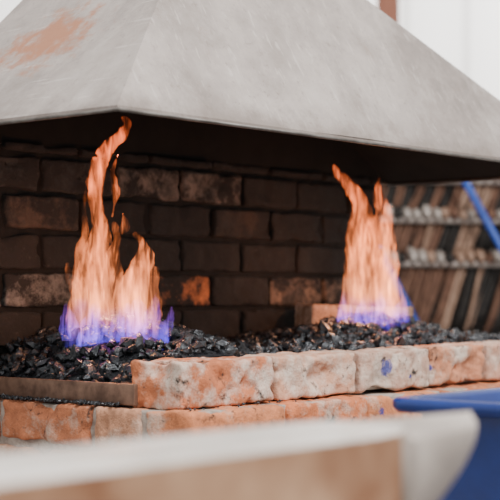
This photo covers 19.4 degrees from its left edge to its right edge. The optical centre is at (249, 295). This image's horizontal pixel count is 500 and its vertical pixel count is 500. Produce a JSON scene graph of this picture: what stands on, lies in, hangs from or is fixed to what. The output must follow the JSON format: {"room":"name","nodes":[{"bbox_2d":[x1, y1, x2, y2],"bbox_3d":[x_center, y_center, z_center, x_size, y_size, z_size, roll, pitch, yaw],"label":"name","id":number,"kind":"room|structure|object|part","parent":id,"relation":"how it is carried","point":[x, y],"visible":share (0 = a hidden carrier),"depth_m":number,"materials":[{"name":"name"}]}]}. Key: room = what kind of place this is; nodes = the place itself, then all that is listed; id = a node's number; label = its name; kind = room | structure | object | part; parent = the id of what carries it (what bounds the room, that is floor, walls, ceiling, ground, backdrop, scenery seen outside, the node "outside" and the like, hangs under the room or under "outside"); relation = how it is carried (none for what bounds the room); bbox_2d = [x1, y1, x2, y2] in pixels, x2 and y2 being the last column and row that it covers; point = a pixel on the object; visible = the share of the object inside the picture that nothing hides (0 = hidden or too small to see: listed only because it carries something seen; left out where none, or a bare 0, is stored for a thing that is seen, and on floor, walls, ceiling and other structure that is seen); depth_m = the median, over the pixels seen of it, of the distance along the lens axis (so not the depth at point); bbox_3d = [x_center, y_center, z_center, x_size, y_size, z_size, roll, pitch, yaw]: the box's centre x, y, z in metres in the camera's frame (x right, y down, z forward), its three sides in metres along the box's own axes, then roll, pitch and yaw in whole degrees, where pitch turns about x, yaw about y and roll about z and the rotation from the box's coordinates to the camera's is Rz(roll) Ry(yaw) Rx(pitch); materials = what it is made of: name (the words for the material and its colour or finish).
{"room":"blacksmith workshop","nodes":[
{"label":"blacksmith workshop","id":0,"kind":"room"},
{"bbox_2d":[0,0,21,21],"bbox_3d":[-3.688,-1.050,6.454,0.001,4.000,13.000,0,0,41],"label":"wall","id":1,"kind":"structure","parent":0,"point":[6,6],"depth_m":9.00,"materials":[{"name":"white paint"}]},
{"bbox_2d":[368,0,499,332],"bbox_3d":[4.718,-1.050,7.810,11.000,4.000,0.001,0,0,41],"label":"wall","id":2,"kind":"structure","parent":0,"point":[466,33],"depth_m":10.54,"materials":[{"name":"white paint"}]},
{"label":"floor","id":3,"kind":"structure","parent":0,"visible":0},
{"bbox_2d":[0,411,476,499],"bbox_3d":[-0.034,0.527,1.004,0.668,0.846,0.432,0,0,-22],"label":"blacksmith anvil","id":4,"kind":"object","parent":3,"relation":"on","point":[420,457],"visible":1,"depth_m":1.04,"materials":[{"name":"metal"}]},
{"bbox_2d":[0,141,499,453],"bbox_3d":[0.065,0.331,2.875,0.656,1.239,1.510,0,0,41],"label":"hearth","id":5,"kind":"object","parent":3,"relation":"on","point":[223,250],"visible":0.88,"depth_m":2.79,"materials":[{"name":"brown brick"}]},
{"bbox_2d":[0,0,499,186],"bbox_3d":[0.073,-1.233,2.825,0.545,1.934,1.447,0,0,41],"label":"hood","id":6,"kind":"object","parent":5,"relation":"on","point":[331,87],"visible":1,"depth_m":2.56,"materials":[{"name":"grey metal"}]},
{"bbox_3d":[-0.396,-0.269,2.278,0.544,0.006,0.006,0,0,41],"label":"rim rod","id":7,"kind":"part","parent":6,"relation":"part of","materials":[{"name":"metal"}]},
{"bbox_3d":[0.278,-0.269,2.649,0.006,0.006,1.445,0,0,41],"label":"rim rod","id":8,"kind":"part","parent":6,"relation":"part of","materials":[{"name":"metal"}]},
{"bbox_3d":[0.542,-0.269,3.372,0.544,0.006,0.006,0,0,41],"label":"rim rod","id":9,"kind":"part","parent":6,"relation":"part of","materials":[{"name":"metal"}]},
{"bbox_2d":[0,305,499,410],"bbox_3d":[0.138,0.096,2.901,0.564,0.162,1.381,0,0,41],"label":"coal","id":10,"kind":"object","parent":5,"relation":"on","point":[103,347],"visible":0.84,"depth_m":2.54,"materials":[{"name":"black stone"}]},
{"bbox_2d":[294,303,413,326],"bbox_3d":[0.229,0.048,3.227,0.254,0.064,0.103,0,0,-21],"label":"loose firebrick","id":11,"kind":"object","parent":10,"relation":"on","point":[305,313],"visible":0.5,"depth_m":3.17,"materials":[{"name":"brick"}]},
{"bbox_2d":[377,0,398,23],"bbox_3d":[0.660,-0.550,6.994,0.100,3.000,0.100,0,0,1],"label":"timber post","id":12,"kind":"object","parent":3,"relation":"on","point":[390,8],"visible":0.03,"depth_m":6.94,"materials":[{"name":"brown wood"}]},
{"bbox_2d":[379,180,499,334],"bbox_3d":[0.927,0.224,5.544,2.280,1.451,0.600,0,0,-13],"label":"tool rack","id":13,"kind":"object","parent":3,"relation":"on","point":[440,245],"visible":0.39,"depth_m":5.38,"materials":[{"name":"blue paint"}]},
{"bbox_3d":[0.978,-0.277,5.428,2.200,0.023,0.024,0,0,-13],"label":"rail","id":14,"kind":"part","parent":13,"relation":"part of","materials":[{"name":"metal"}]},
{"bbox_3d":[0.978,-0.117,5.428,2.200,0.023,0.024,0,0,-13],"label":"rail","id":15,"kind":"part","parent":13,"relation":"part of","materials":[{"name":"metal"}]},
{"bbox_3d":[0.978,-0.422,5.428,2.200,0.023,0.024,0,0,-13],"label":"rail","id":16,"kind":"part","parent":13,"relation":"part of","materials":[{"name":"metal"}]},
{"bbox_2d":[392,387,499,499],"bbox_3d":[0.591,0.542,1.936,0.622,0.816,0.550,0,0,41],"label":"bucket","id":17,"kind":"object","parent":3,"relation":"on","point":[479,478],"visible":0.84,"depth_m":1.87,"materials":[{"name":"plastic"}]}
]}

